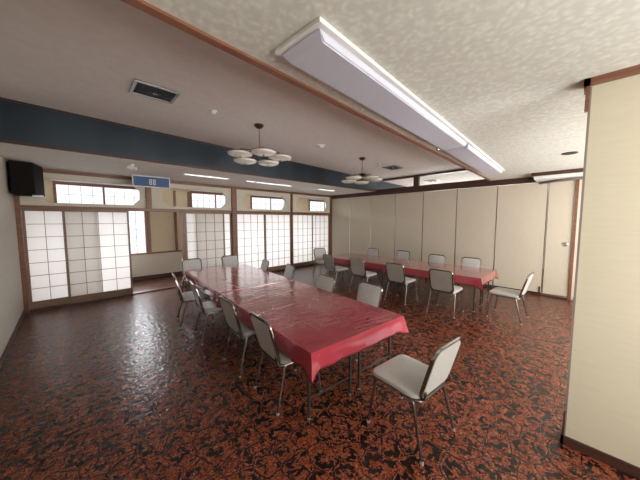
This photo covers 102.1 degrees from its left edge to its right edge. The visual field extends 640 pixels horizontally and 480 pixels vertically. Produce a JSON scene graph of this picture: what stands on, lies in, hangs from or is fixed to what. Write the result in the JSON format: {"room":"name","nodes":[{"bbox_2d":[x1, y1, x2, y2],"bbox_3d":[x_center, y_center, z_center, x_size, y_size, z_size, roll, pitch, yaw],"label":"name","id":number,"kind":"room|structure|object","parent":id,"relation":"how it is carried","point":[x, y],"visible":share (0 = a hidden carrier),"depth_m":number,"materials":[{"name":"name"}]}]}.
{"room":"community hall","nodes":[
{"label":"community hall","id":0,"kind":"room"},
{"bbox_2d":[0,156,23,356],"bbox_3d":[-2.782,-0.044,1.900,0.100,3.000,10.200,-4,6,-44],"label":"wall","id":1,"kind":"structure","parent":0,"point":[11,295],"depth_m":3.65,"materials":[{"name":"paint"}]},
{"bbox_2d":[0,309,24,367],"bbox_3d":[-2.168,1.458,1.466,0.012,0.070,8.360,-4,6,-44],"label":"baseboard","id":2,"kind":"structure","parent":1,"relation":"attached to","point":[10,341],"depth_m":3.36,"materials":[{"name":"brown wood"}]},
{"bbox_2d":[13,194,29,312],"bbox_3d":[-5.139,0.011,4.449,0.060,2.500,0.175,-4,6,-44],"label":"trim","id":3,"kind":"structure","parent":1,"relation":"attached to","point":[18,213],"depth_m":4.41,"materials":[{"name":"brown wood"}]},
{"bbox_2d":[121,0,491,180],"bbox_3d":[1.299,-1.161,3.208,0.047,0.044,7.697,4,6,44],"label":"trim","id":4,"kind":"structure","parent":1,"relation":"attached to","point":[142,5],"depth_m":1.46,"materials":[{"name":"brown wood"}]},
{"bbox_2d":[20,172,329,212],"bbox_3d":[-2.390,-1.094,7.051,7.620,0.585,0.070,-4,6,-44],"label":"wall","id":5,"kind":"structure","parent":0,"point":[24,200],"depth_m":5.85,"materials":[{"name":"paint"}]},
{"bbox_2d":[21,209,68,309],"bbox_3d":[-4.773,0.322,4.854,0.985,1.765,0.030,-4,6,-44],"label":"door","id":6,"kind":"structure","parent":5,"relation":"in","point":[43,231],"depth_m":4.67,"materials":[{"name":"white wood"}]},
{"bbox_2d":[62,210,132,303],"bbox_3d":[-4.382,0.298,5.165,0.990,1.765,0.030,-4,6,-44],"label":"door","id":7,"kind":"structure","parent":5,"relation":"in","point":[97,242],"depth_m":5.13,"materials":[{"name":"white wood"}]},
{"bbox_2d":[180,212,186,285],"bbox_3d":[-3.292,0.224,6.265,0.070,1.790,0.120,-4,6,-44],"label":"trim","id":8,"kind":"structure","parent":5,"relation":"attached to","point":[182,214],"depth_m":6.21,"materials":[{"name":"brown wood"}]},
{"bbox_2d":[43,169,330,196],"bbox_3d":[-2.387,-1.416,7.030,7.750,0.060,0.150,-4,6,-44],"label":"trim","id":9,"kind":"structure","parent":5,"relation":"attached to","point":[44,170],"depth_m":6.05,"materials":[{"name":"brown wood"}]},
{"bbox_2d":[185,212,224,284],"bbox_3d":[-2.898,0.185,6.604,0.970,1.765,0.030,-4,6,-44],"label":"door","id":10,"kind":"structure","parent":5,"relation":"in","point":[205,232],"depth_m":6.59,"materials":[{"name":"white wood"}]},
{"bbox_2d":[224,213,231,255],"bbox_3d":[-2.768,0.169,6.800,0.930,1.765,0.030,-4,6,-44],"label":"door","id":11,"kind":"structure","parent":5,"relation":"in","point":[227,216],"depth_m":7.04,"materials":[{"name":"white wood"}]},
{"bbox_2d":[231,186,237,255],"bbox_3d":[-2.373,-0.201,7.133,0.130,2.500,0.175,-4,6,-44],"label":"trim","id":12,"kind":"structure","parent":5,"relation":"attached to","point":[234,231],"depth_m":7.04,"materials":[{"name":"brown wood"}]},
{"bbox_2d":[237,213,264,268],"bbox_3d":[-2.003,0.111,7.542,0.935,1.765,0.030,-4,6,-44],"label":"door","id":13,"kind":"structure","parent":5,"relation":"in","point":[250,226],"depth_m":7.54,"materials":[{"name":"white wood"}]},
{"bbox_2d":[264,214,290,270],"bbox_3d":[-1.307,0.063,8.148,0.970,1.765,0.030,-4,6,-44],"label":"door","id":14,"kind":"structure","parent":5,"relation":"in","point":[277,226],"depth_m":8.13,"materials":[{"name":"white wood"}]},
{"bbox_2d":[290,192,292,264],"bbox_3d":[-0.961,-0.308,8.502,0.060,2.500,0.175,-4,6,-44],"label":"trim","id":15,"kind":"structure","parent":5,"relation":"attached to","point":[291,194],"depth_m":8.42,"materials":[{"name":"brown wood"}]},
{"bbox_2d":[293,214,312,266],"bbox_3d":[-0.587,0.008,8.847,0.920,1.765,0.030,-4,6,-44],"label":"door","id":16,"kind":"structure","parent":5,"relation":"in","point":[302,223],"depth_m":8.85,"materials":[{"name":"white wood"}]},
{"bbox_2d":[313,215,328,263],"bbox_3d":[0.001,-0.042,9.487,0.920,1.765,0.030,-4,6,-44],"label":"door","id":17,"kind":"structure","parent":5,"relation":"in","point":[320,222],"depth_m":9.51,"materials":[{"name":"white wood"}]},
{"bbox_2d":[42,179,308,276],"bbox_3d":[-2.122,-0.391,9.585,11.670,2.500,0.100,-4,6,-44],"label":"wall","id":18,"kind":"structure","parent":0,"point":[162,225],"depth_m":7.31,"materials":[{"name":"paint"}]},
{"bbox_2d":[50,179,148,252],"bbox_3d":[-5.309,-0.499,6.403,1.810,1.775,0.130,-4,6,-44],"label":"window","id":19,"kind":"structure","parent":18,"relation":"in","point":[103,186],"depth_m":6.35,"materials":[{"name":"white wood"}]},
{"bbox_2d":[132,271,182,280],"bbox_3d":[-2.063,0.812,9.654,11.620,0.090,0.015,-4,6,-44],"label":"baseboard","id":20,"kind":"structure","parent":18,"relation":"attached to","point":[178,272],"depth_m":7.21,"materials":[{"name":"brown wood"}]},
{"bbox_2d":[131,191,189,254],"bbox_3d":[-2.053,-0.698,9.524,11.620,1.760,0.050,-4,6,-44],"label":"trim","id":21,"kind":"structure","parent":18,"relation":"attached to","point":[174,192],"depth_m":7.41,"materials":[{"name":"brown wood"}]},
{"bbox_2d":[190,191,223,207],"bbox_3d":[-3.349,-0.638,8.327,1.530,1.750,0.100,-4,6,-44],"label":"window","id":22,"kind":"structure","parent":18,"relation":"in","point":[191,192],"depth_m":8.03,"materials":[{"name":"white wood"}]},
{"bbox_2d":[250,195,282,209],"bbox_3d":[-1.862,-0.752,9.769,1.680,1.750,0.100,-4,6,-44],"label":"window","id":23,"kind":"structure","parent":18,"relation":"in","point":[251,196],"depth_m":9.58,"materials":[{"name":"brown wood"}]},
{"bbox_2d":[309,199,324,210],"bbox_3d":[0.199,-0.909,11.768,1.930,1.750,0.100,-4,6,-44],"label":"window","id":24,"kind":"structure","parent":18,"relation":"in","point":[320,201],"depth_m":11.40,"materials":[{"name":"brown wood"}]},
{"bbox_2d":[0,142,372,199],"bbox_3d":[-0.900,-1.568,8.196,11.720,0.060,3.660,-4,6,-44],"label":"ceiling","id":25,"kind":"structure","parent":0,"point":[46,158],"depth_m":4.71,"materials":[{"name":"paint"}]},
{"bbox_2d":[8,160,44,197],"bbox_3d":[-4.702,-0.955,4.169,0.333,0.528,0.534,-4,6,-44],"label":"loudspeaker","id":26,"kind":"object","parent":25,"relation":"hanging from","point":[26,178],"visible":1,"depth_m":4.00,"materials":[{"name":"black plastic"}]},
{"bbox_2d":[9,161,33,192],"bbox_3d":[-4.567,-0.956,3.968,0.011,0.460,0.233,3,5,34],"label":"grille","id":27,"kind":"object","parent":26,"relation":"attached to","point":[21,174],"depth_m":3.96,"materials":[{"name":"black fabric"}]},
{"bbox_2d":[127,164,136,169],"bbox_3d":[-3.054,-1.180,4.206,0.126,0.093,0.069,-1,5,-10],"label":"spotlight","id":28,"kind":"object","parent":25,"relation":"attached to","point":[131,166],"visible":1,"depth_m":4.19,"materials":[{"name":"white paint"}]},
{"bbox_2d":[132,174,169,188],"bbox_3d":[-3.415,-1.187,5.253,0.650,0.240,0.040,-4,6,-42],"label":"hanging sign","id":29,"kind":"object","parent":25,"relation":"hanging from","point":[139,180],"visible":1,"depth_m":5.23,"materials":[{"name":"blue paint"}]},
{"bbox_2d":[184,173,228,178],"bbox_3d":[-2.318,-1.307,5.335,0.900,0.016,0.080,-4,6,-44],"label":"recessed light","id":30,"kind":"object","parent":25,"relation":"in","point":[184,173],"visible":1,"depth_m":5.28,"materials":[{"name":"white paint"}]},
{"bbox_2d":[256,182,290,185],"bbox_3d":[-1.132,-1.397,6.486,1.050,0.016,0.080,-4,6,-44],"label":"recessed light","id":31,"kind":"object","parent":25,"relation":"in","point":[256,182],"visible":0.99,"depth_m":6.43,"materials":[{"name":"white paint"}]},
{"bbox_2d":[0,0,483,186],"bbox_3d":[1.611,-1.760,5.594,11.720,0.265,3.540,-4,6,-44],"label":"ceiling","id":32,"kind":"structure","parent":0,"point":[81,57],"depth_m":2.73,"materials":[{"name":"paint"}]},
{"bbox_2d":[129,78,180,103],"bbox_3d":[-1.764,-1.569,2.764,0.410,0.030,0.340,-4,6,-44],"label":"ceiling vent","id":33,"kind":"object","parent":32,"relation":"in","point":[138,87],"visible":1,"depth_m":2.74,"materials":[{"name":"silver metal"}]},
{"bbox_2d":[133,82,175,101],"bbox_3d":[-1.764,-1.577,2.764,0.350,0.014,0.280,-4,6,-44],"label":"grille","id":34,"kind":"object","parent":33,"relation":"attached to","point":[139,88],"depth_m":2.76,"materials":[{"name":"grey metal"}]},
{"bbox_2d":[209,109,216,114],"bbox_3d":[-1.334,-1.588,3.229,0.100,0.042,0.100,-4,6,-44],"label":"smoke detector","id":35,"kind":"object","parent":32,"relation":"attached to","point":[212,111],"visible":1,"depth_m":3.21,"materials":[{"name":"white paint"}]},
{"bbox_2d":[227,123,291,166],"bbox_3d":[-0.838,-1.373,3.694,0.867,0.522,0.894,0,4,-5],"label":"chandelier","id":36,"kind":"object","parent":32,"relation":"hanging from","point":[242,155],"visible":1,"depth_m":3.60,"materials":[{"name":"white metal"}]},
{"bbox_2d":[315,144,324,148],"bbox_3d":[0.007,-1.665,4.631,0.180,0.042,0.180,-4,6,-44],"label":"smoke detector","id":37,"kind":"object","parent":32,"relation":"attached to","point":[320,146],"visible":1,"depth_m":4.59,"materials":[{"name":"white paint"}]},
{"bbox_2d":[341,157,382,184],"bbox_3d":[0.917,-1.469,5.470,0.867,0.522,0.894,-1,5,-10],"label":"chandelier","id":38,"kind":"object","parent":32,"relation":"hanging from","point":[352,178],"visible":1,"depth_m":5.39,"materials":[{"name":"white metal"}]},
{"bbox_2d":[383,165,402,169],"bbox_3d":[1.792,-1.762,6.338,0.410,0.030,0.340,-4,6,-44],"label":"ceiling vent","id":39,"kind":"object","parent":32,"relation":"in","point":[394,167],"visible":1,"depth_m":6.29,"materials":[{"name":"silver metal"}]},
{"bbox_2d":[425,179,439,181],"bbox_3d":[3.558,-1.860,8.157,0.410,0.030,0.340,-4,6,-44],"label":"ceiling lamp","id":40,"kind":"object","parent":32,"relation":"in","point":[433,180],"visible":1,"depth_m":8.09,"materials":[{"name":"white metal"}]},
{"bbox_2d":[0,263,639,479],"bbox_3d":[1.383,1.183,6.060,11.720,0.100,10.200,-4,6,-44],"label":"floor","id":41,"kind":"structure","parent":0,"point":[113,388],"depth_m":2.27,"materials":[{"name":"carpet"}]},
{"bbox_2d":[181,258,201,292],"bbox_3d":[-2.577,0.800,5.353,0.471,0.782,0.530,-4,6,-40],"label":"dining chair","id":42,"kind":"object","parent":41,"relation":"on","point":[194,263],"visible":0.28,"depth_m":5.46,"materials":[{"name":"grey leather"}]},
{"bbox_2d":[172,273,213,328],"bbox_3d":[-2.011,0.897,4.087,0.530,0.782,0.471,-3,5,-33],"label":"dining chair","id":43,"kind":"object","parent":41,"relation":"on","point":[186,297],"visible":0.85,"depth_m":3.92,"materials":[{"name":"grey fabric"}]},
{"bbox_2d":[189,281,222,345],"bbox_3d":[-1.480,0.936,3.586,0.530,0.782,0.471,-3,5,-36],"label":"dining chair","id":44,"kind":"object","parent":41,"relation":"on","point":[207,308],"visible":0.69,"depth_m":3.41,"materials":[{"name":"grey fabric"}]},
{"bbox_2d":[221,255,238,266],"bbox_3d":[-1.941,0.759,5.872,0.471,0.782,0.530,-4,6,-42],"label":"dining chair","id":45,"kind":"object","parent":41,"relation":"on","point":[228,260],"visible":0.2,"depth_m":5.99,"materials":[{"name":"grey plastic"}]},
{"bbox_2d":[219,295,255,377],"bbox_3d":[-0.802,0.988,2.906,0.530,0.782,0.471,-4,6,-40],"label":"dining chair","id":46,"kind":"object","parent":41,"relation":"on","point":[238,328],"visible":0.7,"depth_m":2.71,"materials":[{"name":"grey leather"}]},
{"bbox_2d":[260,259,268,270],"bbox_3d":[-1.328,0.808,5.226,0.530,0.782,0.471,-3,5,-30],"label":"dining chair","id":47,"kind":"object","parent":41,"relation":"on","point":[265,263],"visible":0.2,"depth_m":5.26,"materials":[{"name":"grey plastic"}]},
{"bbox_2d":[250,312,322,415],"bbox_3d":[-0.325,1.027,2.396,0.530,0.782,0.471,-4,6,-38],"label":"dining chair","id":48,"kind":"object","parent":41,"relation":"on","point":[266,343],"visible":0.7,"depth_m":2.20,"materials":[{"name":"grey fabric"}]},
{"bbox_2d":[283,264,294,278],"bbox_3d":[-0.762,0.851,4.675,0.530,0.782,0.471,-2,5,-28],"label":"dining chair","id":49,"kind":"object","parent":41,"relation":"on","point":[289,269],"visible":0.27,"depth_m":4.70,"materials":[{"name":"grey fabric"}]},
{"bbox_2d":[234,334,351,419],"bbox_3d":[-0.405,1.078,2.816,0.578,0.616,1.776,-4,6,-39],"label":"folding table","id":50,"kind":"object","parent":41,"relation":"on","point":[350,356],"visible":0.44,"depth_m":2.19,"materials":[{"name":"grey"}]},
{"bbox_2d":[216,280,408,384],"bbox_3d":[-0.241,0.849,3.064,1.299,0.213,2.128,-4,6,-39],"label":"tablecloth","id":51,"kind":"object","parent":50,"relation":"on","point":[316,328],"visible":0.93,"depth_m":2.57,"materials":[{"name":"red plastic"}]},
{"bbox_2d":[313,248,334,276],"bbox_3d":[0.098,0.639,7.391,0.471,0.782,0.530,-2,5,-28],"label":"dining chair","id":52,"kind":"object","parent":41,"relation":"on","point":[318,252],"visible":0.62,"depth_m":7.49,"materials":[{"name":"grey fabric"}]},
{"bbox_2d":[316,274,334,292],"bbox_3d":[-0.098,0.924,3.723,0.530,0.782,0.471,-4,6,-38],"label":"dining chair","id":53,"kind":"object","parent":41,"relation":"on","point":[325,282],"visible":0.16,"depth_m":3.80,"materials":[{"name":"grey fabric"}]},
{"bbox_2d":[323,254,349,287],"bbox_3d":[0.382,0.720,6.338,0.530,0.782,0.471,-3,5,-35],"label":"dining chair","id":54,"kind":"object","parent":41,"relation":"on","point":[328,259],"visible":0.95,"depth_m":6.21,"materials":[{"name":"white leather"}]},
{"bbox_2d":[330,264,391,287],"bbox_3d":[0.979,0.789,6.510,0.518,0.616,1.816,-4,6,-44],"label":"folding table","id":55,"kind":"object","parent":41,"relation":"on","point":[340,264],"visible":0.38,"depth_m":6.08,"materials":[{"name":"brown"}]},
{"bbox_2d":[333,253,408,273],"bbox_3d":[1.181,0.561,6.665,1.189,0.205,1.908,-4,6,-44],"label":"tablecloth","id":56,"kind":"object","parent":55,"relation":"on","point":[373,262],"visible":0.68,"depth_m":6.42,"materials":[{"name":"red plastic"}]},
{"bbox_2d":[349,258,377,291],"bbox_3d":[0.955,0.769,5.708,0.530,0.782,0.471,-4,6,-44],"label":"dining chair","id":57,"kind":"object","parent":41,"relation":"on","point":[357,266],"visible":0.87,"depth_m":5.56,"materials":[{"name":"grey fabric"}]},
{"bbox_2d":[355,281,382,360],"bbox_3d":[0.468,0.960,3.244,0.530,0.782,0.471,-4,6,-39],"label":"dining chair","id":58,"kind":"object","parent":41,"relation":"on","point":[369,293],"visible":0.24,"depth_m":3.32,"materials":[{"name":"grey fabric"}]},
{"bbox_2d":[367,248,378,278],"bbox_3d":[1.364,0.642,7.329,0.530,0.782,0.471,-4,6,-44],"label":"dining chair","id":59,"kind":"object","parent":41,"relation":"on","point":[371,251],"visible":0.3,"depth_m":7.42,"materials":[{"name":"white leather"}]},
{"bbox_2d":[357,337,390,389],"bbox_3d":[0.052,1.048,3.187,0.578,0.616,1.776,-4,6,-39],"label":"folding table","id":60,"kind":"object","parent":41,"relation":"on","point":[389,338],"visible":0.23,"depth_m":2.47,"materials":[{"name":"brown"}]},
{"bbox_2d":[385,250,409,280],"bbox_3d":[2.050,0.685,6.770,0.530,0.782,0.471,-4,6,-44],"label":"dining chair","id":61,"kind":"object","parent":41,"relation":"on","point":[401,254],"visible":0.27,"depth_m":6.87,"materials":[{"name":"grey fabric"}]},
{"bbox_2d":[384,262,417,305],"bbox_3d":[1.598,0.814,5.122,0.530,0.782,0.471,-4,6,-42],"label":"dining chair","id":62,"kind":"object","parent":41,"relation":"on","point":[395,271],"visible":1,"depth_m":4.97,"materials":[{"name":"white leather"}]},
{"bbox_2d":[367,336,461,465],"bbox_3d":[0.714,1.060,1.963,0.471,0.782,0.530,-4,6,-38],"label":"dining chair","id":63,"kind":"object","parent":41,"relation":"on","point":[411,378],"visible":1,"depth_m":1.85,"materials":[{"name":"white leather"}]},
{"bbox_2d":[416,254,444,292],"bbox_3d":[2.591,0.744,6.000,0.530,0.782,0.471,-4,6,-42],"label":"dining chair","id":64,"kind":"object","parent":41,"relation":"on","point":[435,258],"visible":0.29,"depth_m":6.10,"materials":[{"name":"white leather"}]},
{"bbox_2d":[390,282,481,311],"bbox_3d":[2.256,0.890,5.202,0.518,0.616,1.816,-4,6,-44],"label":"folding table","id":65,"kind":"object","parent":41,"relation":"on","point":[474,301],"visible":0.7,"depth_m":4.76,"materials":[{"name":"brown metal"}]},
{"bbox_2d":[383,260,497,290],"bbox_3d":[2.449,0.664,5.367,1.183,0.205,1.924,-4,6,-44],"label":"tablecloth","id":66,"kind":"object","parent":65,"relation":"on","point":[474,276],"visible":0.8,"depth_m":5.03,"materials":[{"name":"red fabric"}]},
{"bbox_2d":[426,268,463,318],"bbox_3d":[2.169,0.863,4.479,0.530,0.782,0.471,-4,6,-44],"label":"dining chair","id":67,"kind":"object","parent":41,"relation":"on","point":[442,281],"visible":1,"depth_m":4.32,"materials":[{"name":"grey fabric"}]},
{"bbox_2d":[402,276,488,304],"bbox_3d":[2.635,0.861,5.571,0.518,0.616,1.816,-4,6,-44],"label":"folding table","id":68,"kind":"object","parent":41,"relation":"on","point":[487,293],"visible":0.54,"depth_m":5.13,"materials":[{"name":"brown"}]},
{"bbox_2d":[450,257,480,299],"bbox_3d":[3.114,0.784,5.479,0.471,0.782,0.530,4,6,45],"label":"dining chair","id":69,"kind":"object","parent":41,"relation":"on","point":[465,261],"visible":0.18,"depth_m":5.60,"materials":[{"name":"white leather"}]},
{"bbox_2d":[486,272,533,324],"bbox_3d":[3.096,0.883,4.212,0.471,0.782,0.530,-4,6,-41],"label":"dining chair","id":70,"kind":"object","parent":41,"relation":"on","point":[497,291],"visible":1,"depth_m":4.13,"materials":[{"name":"white leather"}]},
{"bbox_3d":[-1.664,0.959,4.359,0.578,0.616,2.166,-4,6,-39],"label":"folding table","id":71,"kind":"object","parent":41,"relation":"on","visible":0},
{"bbox_2d":[183,264,292,307],"bbox_3d":[-1.518,0.726,4.628,1.303,0.212,2.076,-4,6,-39],"label":"tablecloth","id":72,"kind":"object","parent":71,"relation":"on","point":[214,281],"visible":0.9,"depth_m":4.33,"materials":[{"name":"red plastic"}]},
{"bbox_2d":[144,0,639,190],"bbox_3d":[3.703,-1.207,3.481,11.720,0.060,3.541,-4,6,-44],"label":"ceiling","id":73,"kind":"structure","parent":0,"point":[509,76],"depth_m":1.36,"materials":[{"name":"paint"}]},
{"bbox_2d":[275,16,469,149],"bbox_3d":[0.733,-1.038,2.162,0.331,0.067,2.490,4,6,43],"label":"ceiling lamp","id":74,"kind":"object","parent":73,"relation":"attached to","point":[318,49],"visible":1,"depth_m":1.56,"materials":[{"name":"white paint"}]},
{"bbox_2d":[444,141,504,174],"bbox_3d":[2.400,-1.180,3.924,0.330,0.060,2.335,4,6,43],"label":"ceiling lamp","id":75,"kind":"object","parent":73,"relation":"attached to","point":[470,154],"visible":0.82,"depth_m":3.62,"materials":[{"name":"white paint"}]},
{"bbox_2d":[561,151,578,154],"bbox_3d":[3.385,-1.174,3.509,0.170,0.010,0.170,-4,6,-44],"label":"recessed light","id":76,"kind":"object","parent":73,"relation":"in","point":[574,152],"visible":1,"depth_m":3.51,"materials":[{"name":"grey metal"}]},
{"bbox_2d":[543,191,548,268],"bbox_3d":[4.252,-0.582,8.724,3.910,3.000,10.200,-4,6,-44],"label":"wall","id":77,"kind":"structure","parent":0,"point":[548,191],"depth_m":8.33,"materials":[{"name":"paint"}]},
{"bbox_2d":[0,139,375,191],"bbox_3d":[0.428,-1.445,6.909,11.620,0.034,0.025,-4,6,-44],"label":"trim","id":78,"kind":"structure","parent":77,"relation":"attached to","point":[1,140],"depth_m":3.93,"materials":[{"name":"brown wood"}]},
{"bbox_2d":[0,100,402,190],"bbox_3d":[0.383,-1.683,6.865,11.720,0.493,0.020,-4,6,-44],"label":"beam","id":79,"kind":"structure","parent":77,"relation":"attached to","point":[18,122],"depth_m":3.76,"materials":[{"name":"blue paint"}]},
{"bbox_2d":[0,97,405,186],"bbox_3d":[0.433,-1.816,6.875,11.620,0.225,0.020,-4,6,-44],"label":"trim","id":80,"kind":"structure","parent":77,"relation":"attached to","point":[1,98],"depth_m":3.73,"materials":[{"name":"brown wood"}]},
{"bbox_2d":[379,169,467,181],"bbox_3d":[2.904,-1.790,7.121,0.100,0.050,3.118,-4,6,-44],"label":"trim","id":81,"kind":"structure","parent":77,"relation":"attached to","point":[458,170],"depth_m":7.06,"materials":[{"name":"brown wood"}]},
{"bbox_2d":[484,285,567,299],"bbox_3d":[2.726,1.007,7.524,0.070,0.022,6.480,-4,6,-44],"label":"trim","id":82,"kind":"structure","parent":77,"relation":"attached to","point":[484,285],"depth_m":5.45,"materials":[{"name":"brown wood"}]},
{"bbox_2d":[332,198,349,255],"bbox_3d":[0.764,-0.333,9.440,0.060,2.350,0.860,-4,6,-44],"label":"partition panel","id":83,"kind":"object","parent":82,"relation":"on","point":[341,206],"visible":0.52,"depth_m":9.40,"materials":[{"name":"plastic"}]},
{"bbox_2d":[350,196,370,254],"bbox_3d":[1.368,-0.285,8.822,0.060,2.350,0.870,-4,6,-44],"label":"partition panel","id":84,"kind":"object","parent":82,"relation":"on","point":[360,207],"visible":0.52,"depth_m":8.78,"materials":[{"name":"plastic"}]},
{"bbox_2d":[370,194,395,257],"bbox_3d":[1.982,-0.237,8.193,0.060,2.350,0.890,-4,6,-44],"label":"partition panel","id":85,"kind":"object","parent":82,"relation":"on","point":[382,223],"visible":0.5,"depth_m":8.13,"materials":[{"name":"plastic"}]},
{"bbox_2d":[394,192,423,260],"bbox_3d":[2.588,-0.189,7.572,0.060,2.350,0.850,-4,6,-44],"label":"partition panel","id":86,"kind":"object","parent":82,"relation":"on","point":[408,206],"visible":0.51,"depth_m":7.50,"materials":[{"name":"plastic"}]},
{"bbox_2d":[422,189,456,264],"bbox_3d":[3.188,-0.142,6.957,0.060,2.350,0.870,-4,6,-44],"label":"partition panel","id":87,"kind":"object","parent":82,"relation":"on","point":[439,207],"visible":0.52,"depth_m":6.89,"materials":[{"name":"plastic"}]},
{"bbox_2d":[454,186,497,286],"bbox_3d":[3.792,-0.095,6.339,0.060,2.350,0.860,-4,6,-44],"label":"partition panel","id":88,"kind":"object","parent":82,"relation":"on","point":[476,212],"visible":0.73,"depth_m":6.27,"materials":[{"name":"plastic"}]},
{"bbox_2d":[493,183,548,293],"bbox_3d":[4.395,-0.047,5.718,0.064,2.350,0.875,-4,6,-44],"label":"partition panel","id":89,"kind":"object","parent":82,"relation":"on","point":[521,214],"visible":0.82,"depth_m":5.68,"materials":[{"name":"plastic"}]},
{"bbox_2d":[542,180,575,297],"bbox_3d":[4.846,-0.012,5.258,0.061,2.350,0.395,-4,6,-44],"label":"door","id":90,"kind":"structure","parent":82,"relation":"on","point":[561,196],"depth_m":5.24,"materials":[{"name":"plastic"}]},
{"bbox_2d":[571,179,581,299],"bbox_3d":[3.377,-0.205,6.794,0.070,2.550,8.420,-4,6,-44],"label":"wall","id":91,"kind":"structure","parent":0,"point":[580,183],"depth_m":5.07,"materials":[{"name":"paint"}]},
{"bbox_2d":[30,263,316,311],"bbox_3d":[-2.388,1.034,7.223,7.750,0.025,0.140,-4,6,-44],"label":"trim","id":92,"kind":"structure","parent":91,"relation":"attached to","point":[175,286],"depth_m":5.46,"materials":[{"name":"brown wood"}]},
{"bbox_2d":[329,197,331,254],"bbox_3d":[0.368,-0.410,9.792,0.070,2.500,0.175,-4,6,-44],"label":"trim","id":93,"kind":"structure","parent":91,"relation":"attached to","point":[330,216],"depth_m":9.73,"materials":[{"name":"brown wood"}]},
{"bbox_2d":[413,176,419,185],"bbox_3d":[2.730,-1.651,7.311,0.100,0.255,0.140,-4,6,-44],"label":"trim","id":94,"kind":"structure","parent":91,"relation":"attached to","point":[416,181],"depth_m":7.28,"materials":[{"name":"brown wood"}]},
{"bbox_2d":[331,177,538,198],"bbox_3d":[2.730,-1.439,7.327,0.120,0.170,6.620,-4,6,-44],"label":"trim","id":95,"kind":"structure","parent":91,"relation":"attached to","point":[483,182],"depth_m":6.73,"materials":[{"name":"brown wood"}]},
{"bbox_2d":[531,168,582,177],"bbox_3d":[4.896,-1.233,4.615,0.570,0.065,1.700,-4,6,-44],"label":"trim","id":96,"kind":"structure","parent":91,"relation":"attached to","point":[577,170],"depth_m":4.75,"materials":[{"name":"brown wood"}]},
{"bbox_2d":[534,172,582,181],"bbox_3d":[4.931,-1.206,4.623,0.508,0.118,1.660,-4,6,-44],"label":"ceiling lamp","id":97,"kind":"object","parent":91,"relation":"attached to","point":[579,174],"depth_m":4.83,"materials":[{"name":"white paint"}]},
{"bbox_2d":[539,176,582,183],"bbox_3d":[4.908,-1.126,4.651,0.254,0.056,1.635,-3,5,-31],"label":"trim","id":98,"kind":"structure","parent":91,"relation":"attached to","point":[573,178],"depth_m":4.95,"materials":[{"name":"brown wood"}]},
{"bbox_2d":[568,180,579,299],"bbox_3d":[4.996,0.010,5.098,0.090,2.380,0.045,-4,6,-44],"label":"trim","id":99,"kind":"structure","parent":91,"relation":"attached to","point":[577,181],"depth_m":5.06,"materials":[{"name":"brown wood"}]},
{"bbox_2d":[565,74,639,467],"bbox_3d":[2.118,0.234,1.476,0.138,2.500,0.930,-4,6,-44],"label":"wall","id":100,"kind":"structure","parent":0,"point":[603,409],"depth_m":1.65,"materials":[{"name":"paint"}]},
{"bbox_2d":[564,87,591,434],"bbox_3d":[1.745,0.203,1.759,0.015,2.380,0.012,-4,6,-44],"label":"trim","id":101,"kind":"structure","parent":100,"relation":"attached to","point":[588,114],"depth_m":1.75,"materials":[{"name":"brown wood"}]},
{"bbox_2d":[560,409,639,478],"bbox_3d":[2.108,1.356,1.563,0.153,0.250,0.945,-4,6,-44],"label":"baseboard","id":102,"kind":"structure","parent":100,"relation":"attached to","point":[610,460],"depth_m":1.72,"materials":[{"name":"brown wood"}]},
{"bbox_2d":[584,64,639,112],"bbox_3d":[2.130,-0.909,1.352,0.168,0.200,1.060,-4,6,-44],"label":"trim","id":103,"kind":"structure","parent":100,"relation":"attached to","point":[633,70],"depth_m":1.60,"materials":[{"name":"brown wood"}]},
{"bbox_3d":[1.774,-0.518,11.167,3.870,2.500,0.100,-4,6,-44],"label":"wall","id":104,"kind":"structure","parent":0,"visible":0},
{"bbox_2d":[145,187,151,207],"bbox_3d":[-3.786,-1.017,5.691,0.100,0.645,0.175,-4,6,-44],"label":"trim","id":105,"kind":"structure","parent":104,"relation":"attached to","point":[147,189],"depth_m":5.63,"materials":[{"name":"brown wood"}]},
{"bbox_2d":[20,205,330,214],"bbox_3d":[-2.386,-0.771,7.080,7.750,0.065,0.150,-4,6,-44],"label":"trim","id":106,"kind":"structure","parent":104,"relation":"attached to","point":[21,206],"depth_m":5.63,"materials":[{"name":"brown wood"}]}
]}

